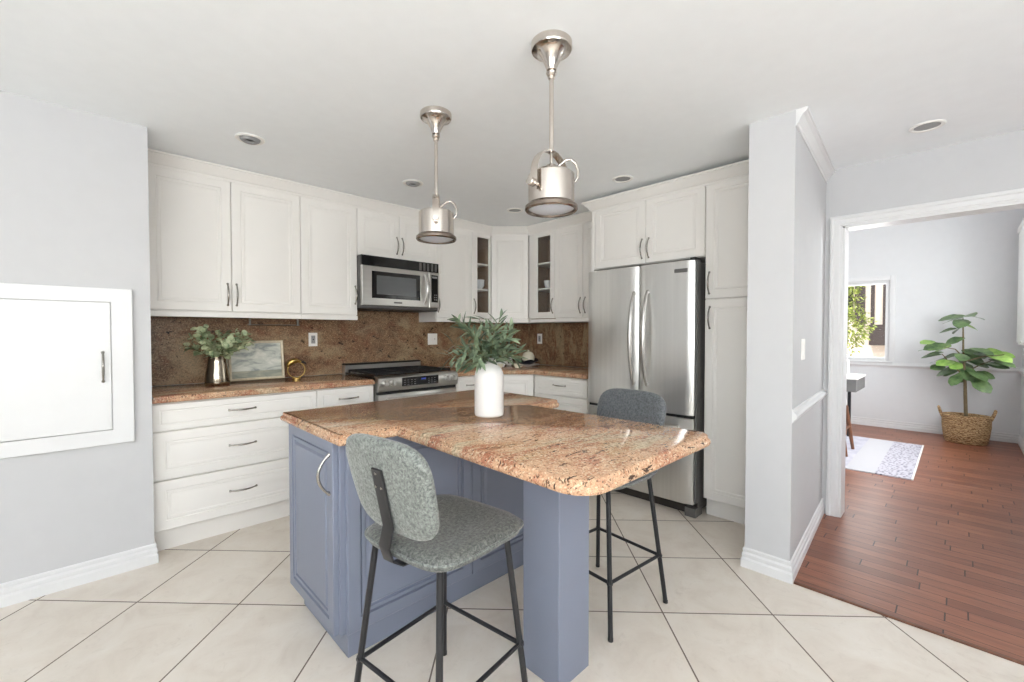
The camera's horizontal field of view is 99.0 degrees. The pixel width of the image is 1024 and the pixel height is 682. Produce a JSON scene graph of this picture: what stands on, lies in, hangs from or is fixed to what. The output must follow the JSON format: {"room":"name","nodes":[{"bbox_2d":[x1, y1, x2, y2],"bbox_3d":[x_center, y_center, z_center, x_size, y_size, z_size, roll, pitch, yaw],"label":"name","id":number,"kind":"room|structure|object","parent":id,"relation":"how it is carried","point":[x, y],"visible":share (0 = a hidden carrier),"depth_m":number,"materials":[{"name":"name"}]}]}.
{"room":"kitchen","nodes":[
{"label":"kitchen","id":0,"kind":"room"},
{"bbox_2d":[0,90,153,583],"bbox_3d":[-3.389,0.050,1.690,3.013,2.430,0.848,-1,2,-44],"label":"wall","id":1,"kind":"structure","parent":0,"point":[74,195],"depth_m":2.23,"materials":[{"name":"paint"}]},
{"bbox_2d":[0,283,134,458],"bbox_3d":[-2.513,0.143,1.911,1.300,0.824,0.062,-1,2,-44],"label":"hatch","id":2,"kind":"object","parent":1,"relation":"attached to","point":[67,364],"visible":1,"depth_m":2.18,"materials":[{"name":"paint"}]},
{"bbox_2d":[0,539,158,607],"bbox_3d":[-3.068,1.214,1.505,2.879,0.110,0.134,-1,2,-44],"label":"baseboard","id":3,"kind":"structure","parent":1,"relation":"attached to","point":[16,591],"depth_m":2.23,"materials":[{"name":"paint"}]},
{"bbox_2d":[152,366,448,386],"bbox_3d":[-1.323,-0.001,4.217,3.800,2.430,0.120,-1,2,-44],"label":"wall","id":4,"kind":"structure","parent":0,"point":[445,366],"depth_m":3.60,"materials":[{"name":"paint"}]},
{"bbox_2d":[148,165,300,318],"bbox_3d":[-2.054,-0.674,3.136,0.927,1.020,0.345,-1,2,-44],"label":"upper cabinet","id":5,"kind":"object","parent":4,"relation":"attached to","point":[218,248],"visible":0.93,"depth_m":3.00,"materials":[{"name":"paint"}]},
{"bbox_2d":[247,318,299,325],"bbox_3d":[-1.887,-0.164,3.467,0.380,0.086,0.012,-1,2,-44],"label":"towel rail","id":6,"kind":"object","parent":5,"relation":"attached to","point":[297,320],"visible":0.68,"depth_m":3.44,"materials":[{"name":"silver metal"}]},
{"bbox_2d":[148,148,591,235],"bbox_3d":[-0.686,-1.151,3.344,3.196,0.085,1.365,-1,2,-44],"label":"trim","id":7,"kind":"structure","parent":5,"relation":"attached to","point":[156,158],"depth_m":3.43,"materials":[{"name":"paint"}]},
{"bbox_2d":[300,197,357,319],"bbox_3d":[-1.560,-0.684,3.618,0.453,1.020,0.345,-1,2,-44],"label":"upper cabinet","id":8,"kind":"object","parent":4,"relation":"attached to","point":[328,231],"visible":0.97,"depth_m":3.51,"materials":[{"name":"paint"}]},
{"bbox_2d":[151,311,509,385],"bbox_3d":[-1.266,-0.030,4.174,3.494,0.631,0.017,-1,2,-44],"label":"backsplash","id":9,"kind":"structure","parent":4,"relation":"attached to","point":[376,336],"depth_m":3.79,"materials":[{"name":"brown stone"}]},
{"bbox_2d":[309,333,316,345],"bbox_3d":[-1.699,-0.013,3.734,0.072,0.115,0.010,-1,2,-44],"label":"wall socket","id":10,"kind":"object","parent":9,"relation":"attached to","point":[312,336],"visible":1,"depth_m":3.73,"materials":[{"name":"white plastic"}]},
{"bbox_2d":[428,333,436,344],"bbox_3d":[-0.831,-0.020,4.581,0.116,0.118,0.010,-1,2,-44],"label":"wall switch","id":11,"kind":"object","parent":9,"relation":"attached to","point":[432,337],"visible":1,"depth_m":4.58,"materials":[{"name":"white plastic"}]},
{"bbox_2d":[356,208,435,263],"bbox_3d":[-1.114,-0.968,4.048,0.794,0.470,0.345,-1,2,-44],"label":"upper cabinet","id":12,"kind":"object","parent":4,"relation":"attached to","point":[378,234],"visible":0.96,"depth_m":3.89,"materials":[{"name":"paint"}]},
{"bbox_2d":[357,254,438,312],"bbox_3d":[-1.081,-0.502,4.013,0.772,0.456,0.455,-1,2,-44],"label":"microwave","id":13,"kind":"object","parent":12,"relation":"attached to","point":[385,284],"visible":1,"depth_m":3.86,"materials":[{"name":"silver metal"}]},
{"bbox_2d":[419,228,471,321],"bbox_3d":[-0.669,-0.702,4.488,0.450,1.020,0.345,-1,2,-44],"label":"upper cabinet","id":14,"kind":"object","parent":4,"relation":"attached to","point":[454,260],"visible":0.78,"depth_m":4.40,"materials":[{"name":"paint"}]},
{"bbox_2d":[471,232,490,322],"bbox_3d":[-0.412,-0.707,4.731,0.258,1.020,0.333,-1,2,-44],"label":"upper cabinet","id":15,"kind":"object","parent":4,"relation":"attached to","point":[481,243],"visible":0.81,"depth_m":4.72,"materials":[{"name":"paint"}]},
{"bbox_2d":[477,284,483,288],"bbox_3d":[-0.351,-0.585,4.735,0.112,0.049,0.112,-1,2,-44],"label":"bowl","id":16,"kind":"object","parent":15,"relation":"on","point":[479,286],"visible":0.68,"depth_m":4.70,"materials":[{"name":"white ceramic"}]},
{"bbox_2d":[477,263,487,267],"bbox_3d":[-0.431,-0.822,4.748,0.226,0.018,0.257,-1,2,-44],"label":"shelf","id":17,"kind":"object","parent":15,"relation":"attached to","point":[479,265],"depth_m":4.74,"materials":[{"name":"paint"}]},
{"bbox_2d":[0,0,1023,225],"bbox_3d":[-0.025,-1.207,0.824,6.650,0.120,6.750,-1,2,-44],"label":"ceiling","id":18,"kind":"structure","parent":0,"point":[336,92],"depth_m":1.94,"materials":[{"name":"paint"}]},
{"bbox_2d":[235,133,264,144],"bbox_3d":[-1.532,-1.174,2.556,0.152,0.018,0.152,-1,2,-44],"label":"recessed light","id":19,"kind":"object","parent":18,"relation":"in","point":[247,138],"visible":1,"depth_m":2.54,"materials":[{"name":"white plastic"}]},
{"bbox_2d":[403,179,422,186],"bbox_3d":[-0.750,-1.189,3.311,0.152,0.018,0.152,-1,2,-44],"label":"recessed light","id":20,"kind":"object","parent":18,"relation":"in","point":[410,182],"visible":1,"depth_m":3.28,"materials":[{"name":"white plastic"}]},
{"bbox_2d":[416,105,457,243],"bbox_3d":[-0.393,-0.846,2.263,0.216,0.661,0.208,1,1,38],"label":"pendant lamp","id":21,"kind":"object","parent":18,"relation":"hanging from","point":[436,223],"visible":1,"depth_m":2.21,"materials":[{"name":"silver metal"}]},
{"bbox_2d":[419,236,452,242],"bbox_3d":[-0.393,-0.524,2.269,0.176,0.016,0.176,0,1,-8],"label":"diffuser","id":22,"kind":"object","parent":21,"relation":"attached to","point":[424,239],"depth_m":2.24,"materials":[{"name":"white glass"}]},
{"bbox_2d":[507,208,522,212],"bbox_3d":[0.028,-1.209,4.050,0.152,0.008,0.152,-1,2,-44],"label":"recessed light","id":23,"kind":"object","parent":18,"relation":"in","point":[511,210],"visible":1,"depth_m":4.05,"materials":[{"name":"white plastic"}]},
{"bbox_2d":[525,29,579,217],"bbox_3d":[0.156,-0.835,1.714,0.219,0.661,0.208,0,1,-4],"label":"pendant lamp","id":24,"kind":"object","parent":18,"relation":"hanging from","point":[550,186],"visible":1,"depth_m":1.67,"materials":[{"name":"silver metal"}]},
{"bbox_2d":[529,204,573,214],"bbox_3d":[0.154,-0.512,1.721,0.176,0.016,0.176,1,2,42],"label":"diffuser","id":25,"kind":"object","parent":24,"relation":"attached to","point":[534,209],"depth_m":1.69,"materials":[{"name":"white glass"}]},
{"bbox_2d":[612,175,632,182],"bbox_3d":[0.816,-1.192,3.220,0.152,0.008,0.152,-1,2,-44],"label":"recessed light","id":26,"kind":"object","parent":18,"relation":"in","point":[622,178],"visible":1,"depth_m":3.21,"materials":[{"name":"white plastic"}]},
{"bbox_2d":[615,177,629,180],"bbox_3d":[0.816,-1.194,3.220,0.110,0.001,0.109,-1,2,-44],"label":"diffuser","id":27,"kind":"object","parent":26,"relation":"attached to","point":[616,178],"depth_m":3.22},
{"bbox_2d":[909,119,946,132],"bbox_3d":[2.277,-1.175,2.397,0.152,0.008,0.152,-1,2,-44],"label":"recessed light","id":28,"kind":"object","parent":18,"relation":"in","point":[930,125],"visible":1,"depth_m":2.39,"materials":[{"name":"white plastic"}]},
{"bbox_2d":[914,122,940,130],"bbox_3d":[2.277,-1.177,2.397,0.110,0.001,0.109,-1,2,-44],"label":"diffuser","id":29,"kind":"object","parent":28,"relation":"attached to","point":[927,126],"depth_m":2.40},
{"bbox_2d":[0,491,1023,681],"bbox_3d":[-0.025,1.332,0.876,6.650,0.100,6.750,-1,2,-44],"label":"floor","id":30,"kind":"structure","parent":0,"point":[225,607],"depth_m":1.90,"materials":[{"name":"tile"}]},
{"bbox_2d":[152,390,316,550],"bbox_3d":[-1.944,0.795,3.049,0.924,0.885,0.665,-1,2,-44],"label":"base cabinet","id":31,"kind":"object","parent":30,"relation":"on","point":[221,465],"visible":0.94,"depth_m":2.75,"materials":[{"name":"paint"}]},
{"bbox_2d":[316,385,372,407],"bbox_3d":[-1.457,0.785,3.525,0.438,0.885,0.665,-1,2,-44],"label":"base cabinet","id":32,"kind":"object","parent":30,"relation":"on","point":[329,397],"visible":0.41,"depth_m":3.29,"materials":[{"name":"paint"}]},
{"bbox_2d":[152,374,374,403],"bbox_3d":[-1.790,0.327,3.197,1.367,0.040,0.655,-1,2,-44],"label":"countertop","id":33,"kind":"structure","parent":32,"relation":"on","point":[185,392],"depth_m":2.98,"materials":[{"name":"stone"}]},
{"bbox_2d":[204,356,230,386],"bbox_3d":[-2.047,0.207,3.038,0.152,0.206,0.152,-1,2,-44],"label":"vase","id":34,"kind":"object","parent":33,"relation":"on","point":[217,373],"visible":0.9,"depth_m":2.98,"materials":[{"name":"silver metal"}]},
{"bbox_2d":[179,324,254,358],"bbox_3d":[-2.018,0.012,3.009,0.421,0.258,0.459,-1,2,-44],"label":"bunch","id":35,"kind":"object","parent":34,"relation":"in","point":[227,347],"visible":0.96,"depth_m":2.98,"materials":[{"name":"green plant"}]},
{"bbox_2d":[228,340,284,381],"bbox_3d":[-1.986,0.150,3.403,0.385,0.306,0.064,-1,2,-44],"label":"framed painting","id":36,"kind":"object","parent":33,"relation":"on","point":[263,360],"visible":0.8,"depth_m":3.41,"materials":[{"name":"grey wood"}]},
{"bbox_2d":[286,358,306,378],"bbox_3d":[-1.722,0.220,3.495,0.147,0.162,0.060,-1,1,-32],"label":"brass ornament","id":37,"kind":"object","parent":33,"relation":"on","point":[290,362],"visible":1,"depth_m":3.47,"materials":[{"name":"gold metal"}]},
{"bbox_2d":[342,360,457,401],"bbox_3d":[-0.989,0.696,3.928,0.775,0.988,0.733,-1,2,-44],"label":"range","id":38,"kind":"object","parent":30,"relation":"on","point":[404,378],"visible":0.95,"depth_m":3.75,"materials":[{"name":"metal"}]},
{"bbox_2d":[345,370,447,378],"bbox_3d":[-1.001,0.295,3.933,0.775,0.039,0.565,-1,2,-44],"label":"cooktop","id":39,"kind":"object","parent":38,"relation":"in","point":[370,374],"depth_m":3.71,"materials":[{"name":"black glass"}]},
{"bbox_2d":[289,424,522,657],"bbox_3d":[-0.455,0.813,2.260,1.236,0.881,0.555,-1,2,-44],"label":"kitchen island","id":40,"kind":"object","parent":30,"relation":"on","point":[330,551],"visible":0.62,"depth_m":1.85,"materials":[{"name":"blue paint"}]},
{"bbox_2d":[346,433,527,681],"bbox_3d":[-0.249,0.770,1.447,0.441,1.000,0.501,1,1,38],"label":"bar stool","id":41,"kind":"object","parent":30,"relation":"on","point":[423,529],"visible":1,"depth_m":1.29,"materials":[{"name":"grey fabric"}]},
{"bbox_2d":[456,375,474,391],"bbox_3d":[-0.598,0.768,4.364,0.360,0.885,0.665,-1,2,-44],"label":"base cabinet","id":42,"kind":"object","parent":30,"relation":"on","point":[465,383],"visible":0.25,"depth_m":4.10,"materials":[{"name":"paint"}]},
{"bbox_2d":[280,390,710,681],"bbox_3d":[-0.088,0.800,1.946,1.260,0.920,1.618,-1,2,-44],"label":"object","id":43,"kind":"structure","parent":30,"relation":"on","point":[562,458],"depth_m":1.62,"materials":[{"name":"stone"}]},
{"bbox_2d":[475,358,503,417],"bbox_3d":[-0.104,0.208,1.989,0.132,0.263,0.132,-1,2,-44],"label":"vase","id":44,"kind":"object","parent":43,"relation":"on","point":[489,384],"visible":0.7,"depth_m":1.93,"materials":[{"name":"ceramic"}]},
{"bbox_2d":[441,308,527,373],"bbox_3d":[-0.139,-0.002,1.991,0.403,0.295,0.417,0,1,-7],"label":"branches","id":45,"kind":"object","parent":44,"relation":"in","point":[491,347],"visible":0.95,"depth_m":1.95,"materials":[{"name":"green plant"}]},
{"bbox_2d":[503,374,535,395],"bbox_3d":[-0.001,0.761,4.721,0.961,0.885,0.940,-1,2,-42],"label":"base cabinet","id":46,"kind":"object","parent":30,"relation":"on","point":[524,384],"visible":0.07,"depth_m":4.27,"materials":[{"name":"paint"}]},
{"bbox_2d":[443,363,587,378],"bbox_3d":[0.068,0.303,4.348,1.316,0.040,1.605,-1,2,-44],"label":"countertop","id":47,"kind":"structure","parent":46,"relation":"on","point":[547,370],"depth_m":4.24,"materials":[{"name":"stone"}]},
{"bbox_2d":[520,363,538,366],"bbox_3d":[0.154,0.262,4.757,0.292,0.025,0.292,-1,2,-44],"label":"plate","id":48,"kind":"object","parent":47,"relation":"on","point":[533,364],"visible":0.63,"depth_m":4.70,"materials":[{"name":"white ceramic"}]},
{"bbox_2d":[512,358,539,364],"bbox_3d":[0.154,0.224,4.756,0.319,0.062,0.294,-1,2,-44],"label":"serving bowl","id":49,"kind":"object","parent":48,"relation":"on","point":[528,362],"visible":0.81,"depth_m":4.67,"materials":[{"name":"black ceramic"}]},
{"bbox_2d":[522,350,534,360],"bbox_3d":[0.179,0.167,4.786,0.140,0.144,0.140,-1,2,-44],"label":"lidded jar","id":50,"kind":"object","parent":49,"relation":"in","point":[528,354],"visible":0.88,"depth_m":4.74,"materials":[{"name":"beige ceramic"}]},
{"bbox_2d":[535,375,589,413],"bbox_3d":[0.643,0.771,4.249,0.645,0.885,0.631,-1,2,-44],"label":"base cabinet","id":51,"kind":"object","parent":30,"relation":"on","point":[571,394],"visible":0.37,"depth_m":3.99,"materials":[{"name":"paint"}]},
{"bbox_2d":[589,388,667,642],"bbox_3d":[0.461,0.756,2.135,0.501,1.000,0.441,-1,2,-39],"label":"bar stool","id":52,"kind":"object","parent":30,"relation":"on","point":[619,403],"visible":0.4,"depth_m":2.14,"materials":[{"name":"grey fabric"}]},
{"bbox_2d":[588,257,706,517],"bbox_3d":[1.171,0.317,3.554,0.808,1.820,0.902,-1,2,-44],"label":"refrigerator","id":53,"kind":"object","parent":30,"relation":"on","point":[647,322],"visible":0.69,"depth_m":3.19,"materials":[{"name":"silver metal"}]},
{"bbox_2d":[703,176,748,524],"bbox_3d":[1.716,0.038,3.121,0.685,2.395,0.429,-1,2,-44],"label":"pantry cabinet","id":54,"kind":"object","parent":30,"relation":"on","point":[726,277],"visible":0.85,"depth_m":2.96,"materials":[{"name":"paint"}]},
{"bbox_2d":[794,581,1023,665],"bbox_3d":[2.573,1.273,1.125,0.020,0.009,3.175,-1,2,-44],"label":"trim","id":55,"kind":"structure","parent":30,"relation":"on","point":[972,645],"depth_m":1.92,"materials":[{"name":"brown wood"}]},
{"bbox_2d":[513,129,1023,513],"bbox_3d":[2.303,-0.264,3.119,0.140,3.000,6.750,-1,2,-44],"label":"wall","id":56,"kind":"structure","parent":0,"point":[991,164],"depth_m":2.74,"materials":[{"name":"paint"}]},
{"bbox_2d":[491,236,528,322],"bbox_3d":[-0.028,-0.712,4.946,0.609,1.020,0.589,1,2,43],"label":"upper cabinet","id":57,"kind":"object","parent":56,"relation":"attached to","point":[509,254],"visible":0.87,"depth_m":4.73,"materials":[{"name":"paint"}]},
{"bbox_2d":[529,230,555,322],"bbox_3d":[0.404,-0.706,4.684,0.333,1.020,0.360,-1,2,-44],"label":"upper cabinet","id":58,"kind":"object","parent":56,"relation":"attached to","point":[541,245],"visible":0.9,"depth_m":4.68,"materials":[{"name":"paint"}]},
{"bbox_2d":[538,262,549,267],"bbox_3d":[0.423,-0.821,4.701,0.257,0.018,0.328,-1,2,-44],"label":"shelf","id":59,"kind":"object","parent":58,"relation":"attached to","point":[546,264],"depth_m":4.70,"materials":[{"name":"paint"}]},
{"bbox_2d":[538,288,549,291],"bbox_3d":[0.423,-0.551,4.706,0.257,0.018,0.328,-1,2,-44],"label":"shelf","id":60,"kind":"object","parent":58,"relation":"attached to","point":[539,289],"depth_m":4.68,"materials":[{"name":"paint"}]},
{"bbox_2d":[544,280,549,287],"bbox_3d":[0.377,-0.602,4.683,0.102,0.085,0.084,1,2,44],"label":"cup","id":61,"kind":"object","parent":58,"relation":"on","point":[546,282],"visible":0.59,"depth_m":4.64,"materials":[{"name":"white ceramic"}]},
{"bbox_2d":[510,322,588,367],"bbox_3d":[0.561,0.037,4.794,0.017,0.471,1.651,-1,2,-44],"label":"backsplash","id":62,"kind":"structure","parent":56,"relation":"attached to","point":[563,344],"depth_m":4.85,"materials":[{"name":"brown stone"}]},
{"bbox_2d":[537,334,541,343],"bbox_3d":[0.317,-0.026,5.024,0.010,0.115,0.072,-1,2,-44],"label":"wall socket","id":63,"kind":"object","parent":62,"relation":"attached to","point":[539,336],"visible":1,"depth_m":5.02,"materials":[{"name":"white plastic"}]},
{"bbox_2d":[555,222,591,321],"bbox_3d":[0.771,-0.698,4.308,0.333,1.020,0.693,-1,2,-44],"label":"upper cabinet","id":64,"kind":"object","parent":56,"relation":"attached to","point":[573,244],"visible":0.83,"depth_m":4.30,"materials":[{"name":"paint"}]},
{"bbox_2d":[592,187,705,270],"bbox_3d":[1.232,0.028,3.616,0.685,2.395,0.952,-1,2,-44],"label":"upper cabinet","id":65,"kind":"object","parent":56,"relation":"attached to","point":[668,228],"visible":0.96,"depth_m":3.33,"materials":[{"name":"paint"}]},
{"bbox_2d":[581,159,748,212],"bbox_3d":[1.240,-1.124,3.340,0.406,0.085,1.446,-1,2,-44],"label":"trim","id":66,"kind":"structure","parent":65,"relation":"attached to","point":[737,170],"depth_m":3.17,"materials":[{"name":"paint"}]},
{"bbox_2d":[826,188,1023,517],"bbox_3d":[2.669,0.193,2.753,0.180,2.102,1.086,-1,2,-44],"label":"door frame","id":67,"kind":"structure","parent":56,"relation":"in","point":[840,226],"depth_m":3.04,"materials":[{"name":"paint"}]},
{"bbox_2d":[745,110,825,560],"bbox_3d":[1.785,0.024,2.733,1.168,2.440,0.218,-1,2,-44],"label":"wall","id":68,"kind":"structure","parent":0,"point":[787,204],"depth_m":2.35,"materials":[{"name":"paint"}]},
{"bbox_2d":[740,499,823,584],"bbox_3d":[1.776,1.189,2.747,1.174,0.110,0.251,-1,2,-44],"label":"baseboard","id":69,"kind":"structure","parent":68,"relation":"attached to","point":[778,568],"depth_m":2.37,"materials":[{"name":"paint"}]},
{"bbox_2d":[801,339,804,359],"bbox_3d":[1.634,0.047,2.450,0.072,0.118,0.009,-1,2,-44],"label":"light switch","id":70,"kind":"object","parent":68,"relation":"attached to","point":[802,340],"visible":1,"depth_m":2.44,"materials":[{"name":"white plastic"}]},
{"bbox_2d":[792,388,826,422],"bbox_3d":[1.840,0.380,2.677,0.024,0.070,1.162,1,2,42],"label":"trim","id":71,"kind":"structure","parent":68,"relation":"attached to","point":[797,412],"depth_m":2.52,"materials":[{"name":"paint"}]},
{"bbox_2d":[796,106,835,182],"bbox_3d":[1.850,-1.145,2.635,0.052,0.079,1.164,1,2,42],"label":"trim","id":72,"kind":"structure","parent":68,"relation":"attached to","point":[805,123],"depth_m":2.50,"materials":[{"name":"paint"}]},
{"bbox_2d":[793,424,1023,660],"bbox_3d":[4.139,1.257,4.456,6.888,0.104,6.050,-1,2,-44],"label":"floor","id":73,"kind":"structure","parent":0,"point":[941,550],"depth_m":2.67,"materials":[{"name":"brown wood"}]},
{"bbox_2d":[845,435,923,480],"bbox_3d":[3.542,1.190,4.893,1.730,0.012,1.488,-1,2,-44],"label":"rug","id":74,"kind":"object","parent":73,"relation":"on","point":[901,460],"visible":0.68,"depth_m":4.48,"materials":[{"name":"white fabric"}]},
{"bbox_2d":[845,400,854,456],"bbox_3d":[3.443,0.916,4.810,0.440,0.547,0.472,-1,2,-44],"label":"chair","id":75,"kind":"object","parent":74,"relation":"on","point":[848,422],"visible":0.18,"depth_m":4.79,"materials":[{"name":"brown wood"}]},
{"bbox_2d":[846,374,865,436],"bbox_3d":[3.635,0.787,5.555,0.640,0.771,1.270,-1,2,-44],"label":"desk","id":76,"kind":"object","parent":74,"relation":"on","point":[855,382],"visible":0.25,"depth_m":5.04,"materials":[{"name":"grey paint"}]},
{"bbox_2d":[847,359,848,375],"bbox_3d":[3.911,0.314,5.173,0.140,0.190,0.020,0,1,6],"label":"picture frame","id":77,"kind":"object","parent":76,"relation":"on","point":[847,359],"visible":0.27,"depth_m":5.16,"materials":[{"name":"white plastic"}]},
{"bbox_2d":[937,405,996,445],"bbox_3d":[5.313,0.986,5.114,0.317,0.410,0.487,-1,2,-44],"label":"basket","id":78,"kind":"object","parent":73,"relation":"on","point":[974,429],"visible":1,"depth_m":5.02,"materials":[{"name":"beige wicker"}]},
{"bbox_2d":[919,312,1015,416],"bbox_3d":[5.276,0.309,5.109,0.461,1.281,0.801,-1,2,-44],"label":"fiddle leaf fig","id":79,"kind":"object","parent":78,"relation":"in","point":[1002,360],"visible":0.92,"depth_m":5.08,"materials":[{"name":"plant"}]},
{"bbox_2d":[846,208,1023,433],"bbox_3d":[4.675,-0.332,6.414,0.140,3.000,3.950,-1,2,-44],"label":"wall","id":80,"kind":"structure","parent":0,"point":[963,265],"depth_m":5.53,"materials":[{"name":"paint"}]},
{"bbox_2d":[847,275,895,362],"bbox_3d":[4.716,-0.302,6.308,0.110,1.175,1.240,-1,2,-44],"label":"window","id":81,"kind":"structure","parent":80,"relation":"in","point":[890,281],"depth_m":5.92,"materials":[{"name":"paint"}]},
{"bbox_2d":[851,416,1018,442],"bbox_3d":[4.619,1.114,6.389,0.016,0.110,3.670,-1,2,-44],"label":"baseboard","id":82,"kind":"structure","parent":80,"relation":"attached to","point":[936,429],"depth_m":5.73,"materials":[{"name":"paint"}]},
{"bbox_2d":[849,361,1020,373],"bbox_3d":[4.616,0.318,6.370,0.024,0.070,3.670,-1,2,-44],"label":"trim","id":83,"kind":"structure","parent":80,"relation":"attached to","point":[851,363],"depth_m":5.73,"materials":[{"name":"paint"}]},
{"bbox_2d":[1020,345,1023,439],"bbox_3d":[4.625,-0.276,3.704,4.000,3.000,0.140,-1,2,-44],"label":"wall","id":84,"kind":"structure","parent":0,"point":[1022,376],"depth_m":4.95,"materials":[{"name":"paint"}]},
{"bbox_2d":[1016,218,1023,344],"bbox_3d":[5.463,-0.621,4.656,1.040,1.330,0.059,-1,2,-44],"label":"window blind","id":85,"kind":"object","parent":84,"relation":"attached to","point":[1020,297],"visible":1,"depth_m":4.70,"materials":[{"name":"white fabric"}]},
{"bbox_2d":[1018,434,1023,453],"bbox_3d":[4.549,1.168,3.768,3.780,0.110,0.016,-1,2,-44],"label":"baseboard","id":86,"kind":"structure","parent":84,"relation":"attached to","point":[1020,440],"depth_m":4.86,"materials":[{"name":"paint"}]},
{"label":"outside","id":87,"kind":"structure","parent":0,"visible":0},
{"bbox_3d":[17.131,1.167,16.765,32.100,0.180,40.000,-1,2,-44],"label":"ground","id":88,"kind":"structure","parent":87,"visible":0},
{"bbox_2d":[847,286,877,355],"bbox_3d":[6.234,-0.318,8.685,1.156,3.124,1.582,-1,2,-44],"label":"tree","id":89,"kind":"object","parent":88,"relation":"on","point":[856,291],"visible":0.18,"depth_m":8.36,"materials":[{"name":"green plant"}]},
{"bbox_2d":[847,284,885,357],"bbox_3d":[11.103,-2.331,12.201,6.400,7.000,11.000,-1,2,-44],"label":"house","id":90,"kind":"structure","parent":88,"relation":"on","point":[874,303],"depth_m":10.82,"materials":[{"name":"beige paint"}]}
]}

